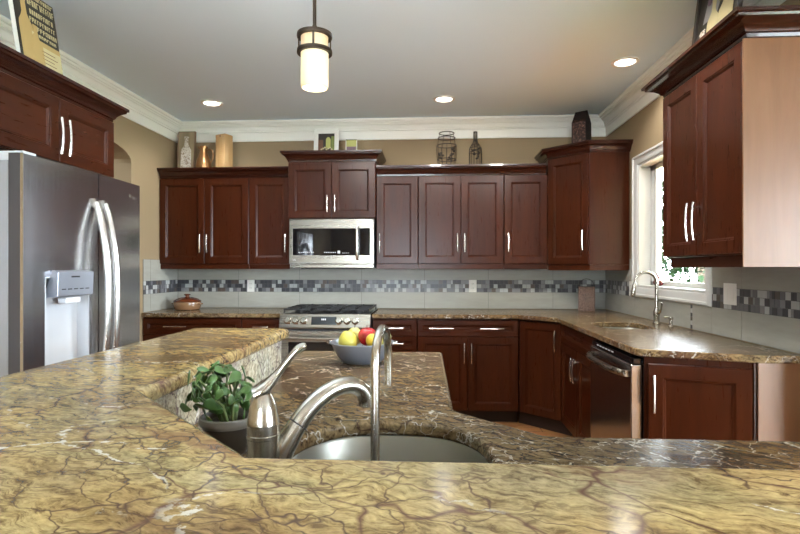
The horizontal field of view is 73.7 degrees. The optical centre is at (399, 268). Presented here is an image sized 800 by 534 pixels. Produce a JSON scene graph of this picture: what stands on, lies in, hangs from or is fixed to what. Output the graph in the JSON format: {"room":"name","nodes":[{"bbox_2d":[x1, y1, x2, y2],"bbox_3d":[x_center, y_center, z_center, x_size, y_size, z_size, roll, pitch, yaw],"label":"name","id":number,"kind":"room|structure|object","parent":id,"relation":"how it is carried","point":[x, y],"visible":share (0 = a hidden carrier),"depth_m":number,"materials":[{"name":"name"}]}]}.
{"room":"kitchen","nodes":[
{"label":"kitchen","id":0,"kind":"room"},
{"bbox_2d":[113,115,177,341],"bbox_3d":[-2.554,-0.065,0.799,0.178,2.730,9.290,0,0,3],"label":"wall","id":1,"kind":"structure","parent":0,"point":[139,150],"depth_m":4.74,"materials":[{"name":"brown paint"}]},
{"bbox_2d":[0,42,128,177],"bbox_3d":[-1.978,-0.719,2.603,0.758,0.407,1.026,0,0,3],"label":"upper cabinet","id":2,"kind":"object","parent":1,"relation":"attached to","point":[45,113],"visible":0.97,"depth_m":2.53,"materials":[{"name":"brown wood"}]},
{"bbox_2d":[8,0,62,74],"bbox_3d":[-1.706,-1.106,2.502,0.083,0.373,0.272,0,0,3],"label":"poster","id":3,"kind":"object","parent":2,"relation":"on","point":[33,22],"visible":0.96,"depth_m":2.49,"materials":[{"name":"white paper"}]},
{"bbox_2d":[0,0,785,142],"bbox_3d":[-0.398,-1.338,0.690,4.157,0.184,8.930,0,0,3],"label":"trim","id":4,"kind":"structure","parent":1,"relation":"attached to","point":[632,100],"depth_m":5.03,"materials":[{"name":"white paint"}]},
{"bbox_2d":[0,0,696,120],"bbox_3d":[0.040,-1.480,0.664,8.400,0.100,9.330,0,0,3],"label":"ceiling","id":5,"kind":"structure","parent":0,"point":[390,58],"depth_m":3.49,"materials":[{"name":"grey paint"}]},
{"bbox_2d":[201,100,222,106],"bbox_3d":[-1.620,-1.425,4.591,0.184,0.009,0.184,0,0,3],"label":"recessed light","id":6,"kind":"object","parent":5,"relation":"in","point":[213,103],"visible":1,"depth_m":4.59,"materials":[{"name":"white"}]},
{"bbox_2d":[297,0,331,91],"bbox_3d":[-0.356,-1.091,2.225,0.147,0.675,0.147,0,0,3],"label":"pendant lamp","id":7,"kind":"object","parent":5,"relation":"hanging from","point":[314,51],"visible":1,"depth_m":2.18,"materials":[{"name":"white glass"}]},
{"bbox_2d":[433,95,454,102],"bbox_3d":[0.370,-1.425,4.484,0.184,0.009,0.184,0,0,3],"label":"recessed light","id":8,"kind":"object","parent":5,"relation":"in","point":[440,99],"visible":1,"depth_m":4.48,"materials":[{"name":"white"}]},
{"bbox_2d":[611,57,639,67],"bbox_3d":[1.554,-1.425,3.683,0.184,0.009,0.184,0,0,3],"label":"recessed light","id":9,"kind":"object","parent":5,"relation":"in","point":[623,62],"visible":1,"depth_m":3.68,"materials":[{"name":"white"}]},
{"bbox_2d":[177,137,605,309],"bbox_3d":[-0.196,-0.065,5.227,4.617,2.730,0.168,0,0,3],"label":"wall","id":10,"kind":"structure","parent":0,"point":[216,288],"depth_m":5.13,"materials":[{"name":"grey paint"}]},
{"bbox_2d":[160,178,249,268],"bbox_3d":[-1.793,-0.418,5.045,0.840,0.837,0.385,0,0,3],"label":"upper cabinet","id":11,"kind":"object","parent":10,"relation":"attached to","point":[204,222],"visible":0.93,"depth_m":4.90,"materials":[{"name":"brown wood"}]},
{"bbox_2d":[177,131,195,167],"bbox_3d":[-2.057,-1.128,5.144,0.172,0.405,0.063,0,0,3],"label":"plaque","id":12,"kind":"object","parent":11,"relation":"on","point":[186,153],"visible":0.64,"depth_m":5.14,"materials":[{"name":"brown wood"}]},
{"bbox_2d":[195,146,213,166],"bbox_3d":[-1.871,-1.048,5.081,0.148,0.243,0.148,0,0,-41],"label":"jug","id":13,"kind":"object","parent":11,"relation":"on","point":[203,160],"visible":0.85,"depth_m":5.04,"materials":[{"name":"brown metal"}]},
{"bbox_2d":[157,166,287,178],"bbox_3d":[-1.605,-0.882,5.038,1.221,0.088,0.390,0,0,3],"label":"crown molding","id":14,"kind":"structure","parent":11,"relation":"on","point":[270,171],"depth_m":4.87,"materials":[{"name":"brown wood"}]},
{"bbox_2d":[216,134,232,166],"bbox_3d":[-1.672,-1.099,5.072,0.116,0.345,0.104,0,0,27],"label":"box","id":15,"kind":"object","parent":11,"relation":"on","point":[224,142],"visible":0.76,"depth_m":5.03,"materials":[{"name":"gold metal"}]},
{"bbox_2d":[247,280,254,291],"bbox_3d":[-1.458,0.165,5.213,0.072,0.117,0.009,0,0,3],"label":"outlet","id":16,"kind":"object","parent":10,"relation":"attached to","point":[250,283],"visible":1,"depth_m":5.21,"materials":[{"name":"white plastic"}]},
{"bbox_2d":[249,177,289,268],"bbox_3d":[-1.183,-0.418,5.008,0.374,0.837,0.385,0,0,3],"label":"upper cabinet","id":17,"kind":"object","parent":10,"relation":"attached to","point":[268,197],"visible":0.82,"depth_m":4.87,"materials":[{"name":"brown wood"}]},
{"bbox_2d":[280,149,385,220],"bbox_3d":[-0.600,-0.751,4.940,0.910,0.599,0.459,0,0,3],"label":"upper cabinet","id":18,"kind":"object","parent":10,"relation":"attached to","point":[322,184],"visible":0.88,"depth_m":4.76,"materials":[{"name":"brown wood"}]},
{"bbox_2d":[314,129,338,149],"bbox_3d":[-0.684,-1.175,4.956,0.232,0.250,0.042,0,0,3],"label":"photo frame","id":19,"kind":"object","parent":18,"relation":"on","point":[324,139],"visible":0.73,"depth_m":4.96,"materials":[{"name":"white wood"}]},
{"bbox_2d":[318,134,333,149],"bbox_3d":[-0.684,-1.175,4.955,0.152,0.170,0.008,0,-6,3],"label":"print","id":20,"kind":"object","parent":19,"relation":"attached to","point":[325,141],"depth_m":4.95,"materials":[{"name":"green"}]},
{"bbox_2d":[289,219,376,268],"bbox_3d":[-0.602,-0.223,4.932,0.760,0.444,0.462,0,0,3],"label":"microwave","id":21,"kind":"object","parent":18,"relation":"attached to","point":[313,243],"visible":0.99,"depth_m":4.76,"materials":[{"name":"grey metal"}]},
{"bbox_2d":[345,139,356,149],"bbox_3d":[-0.450,-1.125,4.934,0.108,0.148,0.028,0,0,3],"label":"photo frame","id":22,"kind":"object","parent":18,"relation":"on","point":[351,144],"visible":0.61,"depth_m":4.93,"materials":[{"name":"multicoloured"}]},
{"bbox_2d":[377,176,417,268],"bbox_3d":[-0.017,-0.418,4.938,0.374,0.837,0.385,0,0,3],"label":"upper cabinet","id":23,"kind":"object","parent":10,"relation":"attached to","point":[397,196],"visible":0.99,"depth_m":4.80,"materials":[{"name":"brown wood"}]},
{"bbox_2d":[418,175,503,268],"bbox_3d":[0.552,-0.418,4.904,0.758,0.837,0.385,0,0,3],"label":"upper cabinet","id":24,"kind":"object","parent":10,"relation":"attached to","point":[461,218],"visible":1,"depth_m":4.76,"materials":[{"name":"brown wood"}]},
{"bbox_2d":[436,131,456,163],"bbox_3d":[0.432,-1.095,4.943,0.188,0.331,0.188,0,0,3],"label":"jar","id":25,"kind":"object","parent":24,"relation":"on","point":[440,154],"visible":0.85,"depth_m":4.89,"materials":[{"name":"grey metal"}]},
{"bbox_2d":[376,163,547,175],"bbox_3d":[0.550,-0.882,4.909,1.510,0.088,0.390,0,0,3],"label":"crown molding","id":26,"kind":"structure","parent":24,"relation":"on","point":[526,168],"depth_m":4.74,"materials":[{"name":"brown wood"}]},
{"bbox_2d":[469,131,481,163],"bbox_3d":[0.696,-1.097,4.925,0.122,0.340,0.126,0,0,3],"label":"bottle","id":27,"kind":"object","parent":24,"relation":"on","point":[474,132],"visible":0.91,"depth_m":4.91,"materials":[{"name":"grey metal"}]},
{"bbox_2d":[469,280,476,291],"bbox_3d":[0.694,0.163,5.084,0.072,0.117,0.009,0,0,3],"label":"outlet","id":28,"kind":"object","parent":10,"relation":"attached to","point":[472,283],"visible":1,"depth_m":5.08,"materials":[{"name":"white plastic"}]},
{"bbox_2d":[503,175,546,268],"bbox_3d":[1.124,-0.418,4.870,0.380,0.837,0.385,0,0,3],"label":"upper cabinet","id":29,"kind":"object","parent":10,"relation":"attached to","point":[525,196],"visible":0.87,"depth_m":4.73,"materials":[{"name":"brown wood"}]},
{"bbox_2d":[534,139,632,269],"bbox_3d":[1.615,-0.524,4.701,0.724,1.069,0.662,0,0,3],"label":"upper cabinet","id":30,"kind":"object","parent":10,"relation":"attached to","point":[588,180],"visible":0.94,"depth_m":4.43,"materials":[{"name":"brown wood"}]},
{"bbox_2d":[572,110,590,142],"bbox_3d":[1.581,-1.216,4.648,0.132,0.316,0.112,0,0,41],"label":"lantern","id":31,"kind":"object","parent":30,"relation":"on","point":[581,123],"visible":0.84,"depth_m":4.61,"materials":[{"name":"black metal"}]},
{"bbox_2d":[494,409,572,436],"bbox_3d":[0.040,1.350,0.664,8.400,0.100,9.330,0,0,3],"label":"floor","id":32,"kind":"structure","parent":0,"point":[517,425],"depth_m":4.32,"materials":[{"name":"brown wood"}]},
{"bbox_2d":[0,150,139,376],"bbox_3d":[-1.852,0.393,2.620,0.890,1.754,0.878,0,0,3],"label":"refrigerator","id":33,"kind":"object","parent":32,"relation":"on","point":[70,235],"visible":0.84,"depth_m":2.42,"materials":[{"name":"grey metal"}]},
{"bbox_2d":[143,317,241,340],"bbox_3d":[-1.782,0.858,4.894,0.875,0.884,0.664,0,0,3],"label":"base cabinet","id":34,"kind":"object","parent":32,"relation":"on","point":[153,327],"visible":0.24,"depth_m":4.62,"materials":[{"name":"brown wood"}]},
{"bbox_2d":[142,308,290,317],"bbox_3d":[-1.605,0.398,4.896,1.222,0.035,0.657,0,0,3],"label":"countertop","id":35,"kind":"structure","parent":34,"relation":"on","point":[202,312],"depth_m":4.60,"materials":[{"name":"stone"}]},
{"bbox_2d":[171,294,202,309],"bbox_3d":[-1.990,0.305,4.988,0.254,0.148,0.254,0,0,44],"label":"casserole","id":36,"kind":"object","parent":35,"relation":"on","point":[183,303],"visible":1,"depth_m":4.90,"materials":[{"name":"brown ceramic"}]},
{"bbox_2d":[155,341,280,424],"bbox_3d":[0.276,0.784,1.501,1.688,1.032,1.847,0,0,3],"label":"kitchen island","id":37,"kind":"object","parent":32,"relation":"on","point":[261,364],"visible":0.13,"depth_m":1.64,"materials":[{"name":"beige stone"}]},
{"bbox_2d":[0,328,799,533],"bbox_3d":[0.130,0.248,1.117,1.995,0.037,1.845,0,0,3],"label":"bar","id":38,"kind":"object","parent":37,"relation":"on","point":[87,446],"visible":1,"depth_m":0.57,"materials":[{"name":"stone"}]},
{"bbox_2d":[194,351,799,469],"bbox_3d":[0.323,0.398,1.543,1.660,0.035,1.791,0,0,3],"label":"island countertop","id":39,"kind":"structure","parent":37,"relation":"on","point":[417,402],"depth_m":1.29,"materials":[{"name":"brown stone"}]},
{"bbox_2d":[180,361,254,454],"bbox_3d":[-0.367,0.283,1.098,0.137,0.193,0.136,0,0,-43],"label":"jade plant","id":40,"kind":"object","parent":39,"relation":"on","point":[224,421],"visible":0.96,"depth_m":1.07,"materials":[{"name":"green plant"}]},
{"bbox_2d":[246,343,369,458],"bbox_3d":[-0.144,0.248,0.879,0.236,0.263,0.068,0,0,-36],"label":"island faucet","id":41,"kind":"object","parent":39,"relation":"on","point":[264,439],"visible":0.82,"depth_m":0.83,"materials":[{"name":"silver metal"}]},
{"bbox_2d":[326,339,397,364],"bbox_3d":[-0.156,0.336,2.178,0.265,0.088,0.265,0,0,40],"label":"fruit bowl","id":42,"kind":"object","parent":39,"relation":"on","point":[359,354],"visible":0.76,"depth_m":2.09,"materials":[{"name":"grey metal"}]},
{"bbox_2d":[338,328,357,345],"bbox_3d":[-0.210,0.282,2.152,0.078,0.089,0.078,0,0,24],"label":"pear","id":43,"kind":"object","parent":42,"relation":"in","point":[348,338],"visible":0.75,"depth_m":2.12,"materials":[{"name":"yellow food"}]},
{"bbox_2d":[349,325,360,343],"bbox_3d":[-0.191,0.276,2.241,0.071,0.082,0.071,0,0,-13],"label":"pear","id":44,"kind":"object","parent":42,"relation":"in","point":[354,330],"visible":0.4,"depth_m":2.22,"materials":[{"name":"yellow food"}]},
{"bbox_2d":[366,331,381,345],"bbox_3d":[-0.103,0.282,2.112,0.064,0.073,0.065,0,0,-4],"label":"apple","id":45,"kind":"object","parent":42,"relation":"in","point":[369,339],"visible":0.32,"depth_m":2.09,"materials":[{"name":"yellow food"}]},
{"label":"apple","id":46,"kind":"object","parent":42,"relation":"in","visible":0},
{"bbox_2d":[358,325,374,345],"bbox_3d":[-0.133,0.272,2.178,0.076,0.085,0.077,0,0,17],"label":"apple","id":47,"kind":"object","parent":46,"relation":"on","point":[363,333],"visible":0.62,"depth_m":2.15,"materials":[{"name":"red food"}]},
{"bbox_2d":[370,324,391,460],"bbox_3d":[-0.027,0.232,0.822,0.049,0.294,0.125,0,0,3],"label":"filter faucet","id":48,"kind":"object","parent":39,"relation":"on","point":[382,331],"visible":0.64,"depth_m":0.78,"materials":[{"name":"silver metal"}]},
{"bbox_2d":[292,435,487,462],"bbox_3d":[-0.027,0.504,1.079,0.468,0.177,0.538,0,0,3],"label":"island sink","id":49,"kind":"object","parent":39,"relation":"in","point":[392,447],"visible":0.15,"depth_m":1.31,"materials":[{"name":"grey metal"}]},
{"bbox_2d":[242,318,279,328],"bbox_3d":[-1.171,0.858,4.857,0.345,0.884,0.664,0,0,3],"label":"drawer","id":50,"kind":"object","parent":32,"relation":"on","point":[246,322],"visible":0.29,"depth_m":4.57,"materials":[{"name":"brown wood"}]},
{"bbox_2d":[279,304,377,362],"bbox_3d":[-0.612,0.817,4.761,0.764,0.966,0.768,0,0,3],"label":"range","id":51,"kind":"object","parent":32,"relation":"on","point":[313,325],"visible":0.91,"depth_m":4.46,"materials":[{"name":"grey metal"}]},
{"bbox_2d":[281,308,377,315],"bbox_3d":[-0.609,0.389,4.813,0.764,0.028,0.665,0,0,3],"label":"cooktop","id":52,"kind":"object","parent":51,"relation":"in","point":[293,312],"depth_m":4.51,"materials":[{"name":"black metal"}]},
{"bbox_2d":[373,318,416,351],"bbox_3d":[-0.029,0.858,4.788,0.375,0.884,0.664,0,0,3],"label":"base cabinet","id":53,"kind":"object","parent":32,"relation":"on","point":[403,330],"visible":0.3,"depth_m":4.50,"materials":[{"name":"brown wood"}]},
{"bbox_2d":[372,308,799,363],"bbox_3d":[0.787,0.398,3.734,2.136,0.035,2.689,0,0,3],"label":"countertop","id":54,"kind":"structure","parent":53,"relation":"on","point":[650,340],"depth_m":3.11,"materials":[{"name":"stone"}]},
{"bbox_2d":[578,279,594,311],"bbox_3d":[1.679,0.233,4.799,0.140,0.293,0.097,0,0,17],"label":"box","id":55,"kind":"object","parent":54,"relation":"on","point":[586,294],"visible":1,"depth_m":4.75,"materials":[{"name":"stone"}]},
{"bbox_2d":[603,327,638,328],"bbox_3d":[1.493,0.504,3.587,0.368,0.177,0.475,0,0,3],"label":"sink","id":56,"kind":"object","parent":54,"relation":"in","point":[603,327],"visible":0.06,"depth_m":3.80,"materials":[{"name":"grey metal"}]},
{"bbox_2d":[630,271,662,323],"bbox_3d":[1.704,0.195,3.680,0.202,0.368,0.101,0,0,3],"label":"sink faucet","id":57,"kind":"object","parent":54,"relation":"on","point":[656,313],"visible":1,"depth_m":3.69,"materials":[{"name":"silver metal"}]},
{"bbox_2d":[664,316,673,326],"bbox_3d":[1.764,0.345,3.501,0.064,0.070,0.036,0,0,3],"label":"soap dispenser","id":58,"kind":"object","parent":54,"relation":"on","point":[670,318],"visible":1,"depth_m":3.49,"materials":[{"name":"silver metal"}]},
{"bbox_2d":[417,319,517,421],"bbox_3d":[0.584,0.858,4.751,0.845,0.884,0.664,0,0,3],"label":"base cabinet","id":59,"kind":"object","parent":32,"relation":"on","point":[480,356],"visible":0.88,"depth_m":4.47,"materials":[{"name":"brown wood"}]},
{"bbox_2d":[518,319,571,435],"bbox_3d":[1.451,0.858,4.581,0.893,0.884,0.901,0,0,3],"label":"base cabinet","id":60,"kind":"object","parent":32,"relation":"on","point":[539,342],"visible":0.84,"depth_m":4.30,"materials":[{"name":"brown wood"}]},
{"bbox_2d":[561,324,597,437],"bbox_3d":[1.511,0.858,3.681,0.664,0.884,0.915,0,0,3],"label":"base cabinet","id":61,"kind":"object","parent":32,"relation":"on","point":[575,367],"visible":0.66,"depth_m":3.70,"materials":[{"name":"brown wood"}]},
{"bbox_2d":[586,340,643,438],"bbox_3d":[1.415,0.866,2.886,0.700,0.868,0.664,0,0,3],"label":"dishwasher","id":62,"kind":"object","parent":32,"relation":"on","point":[617,375],"visible":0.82,"depth_m":2.77,"materials":[{"name":"grey metal"}]},
{"bbox_2d":[644,356,799,441],"bbox_3d":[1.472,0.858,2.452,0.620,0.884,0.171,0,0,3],"label":"base cabinet","id":63,"kind":"object","parent":32,"relation":"on","point":[688,399],"visible":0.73,"depth_m":2.42,"materials":[{"name":"brown wood"}]},
{"bbox_2d":[606,0,799,354],"bbox_3d":[1.940,-0.065,3.680,0.168,2.730,3.000,0,0,3],"label":"wall","id":64,"kind":"structure","parent":0,"point":[766,313],"depth_m":2.98,"materials":[{"name":"brown paint"}]},
{"bbox_2d":[629,281,631,294],"bbox_3d":[1.892,0.160,4.370,0.009,0.117,0.072,0,0,3],"label":"outlet","id":65,"kind":"object","parent":64,"relation":"attached to","point":[630,282],"visible":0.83,"depth_m":4.37,"materials":[{"name":"white plastic"}]},
{"bbox_2d":[632,141,711,306],"bbox_3d":[1.916,-0.340,3.712,0.160,1.122,1.202,0,0,3],"label":"window","id":66,"kind":"structure","parent":64,"relation":"in","point":[647,166],"depth_m":4.14,"materials":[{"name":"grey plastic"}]},
{"bbox_2d":[653,272,663,285],"bbox_3d":[1.932,0.076,3.987,0.060,0.101,0.100,0,0,3],"label":"ornament","id":67,"kind":"object","parent":66,"relation":"on","point":[660,282],"visible":0.63,"depth_m":3.95,"materials":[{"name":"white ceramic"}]},
{"bbox_2d":[641,5,799,267],"bbox_3d":[1.578,-0.526,2.596,0.418,1.037,0.971,0,0,3],"label":"upper cabinet","id":68,"kind":"object","parent":64,"relation":"attached to","point":[731,101],"visible":1,"depth_m":2.26,"materials":[{"name":"brown wood"}]},
{"bbox_2d":[692,0,742,44],"bbox_3d":[1.539,-1.242,2.592,0.071,0.399,0.420,0,0,3],"label":"framed picture","id":69,"kind":"object","parent":68,"relation":"on","point":[709,13],"visible":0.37,"depth_m":2.66,"materials":[{"name":"grey"}]},
{"bbox_2d":[697,0,734,39],"bbox_3d":[1.539,-1.242,2.592,0.008,0.348,0.368,7,0,3],"label":"print","id":70,"kind":"object","parent":69,"relation":"attached to","point":[709,12],"depth_m":2.65,"materials":[{"name":"beige paper"}]},
{"bbox_2d":[723,283,736,304],"bbox_3d":[1.804,0.137,2.919,0.009,0.117,0.122,0,0,3],"label":"light switch","id":71,"kind":"object","parent":64,"relation":"attached to","point":[729,289],"visible":1,"depth_m":2.91,"materials":[{"name":"white plastic"}]},
{"bbox_3d":[6.289,1.550,4.631,40.000,0.200,42.000,0,0,3],"label":"ground","id":72,"kind":"structure","parent":0,"visible":0},
{"bbox_2d":[662,171,704,282],"bbox_3d":[5.495,-0.335,9.572,2.476,3.574,2.542,0,0,-37],"label":"tree","id":73,"kind":"object","parent":72,"relation":"on","point":[700,271],"visible":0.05,"depth_m":9.42,"materials":[{"name":"green plant"}]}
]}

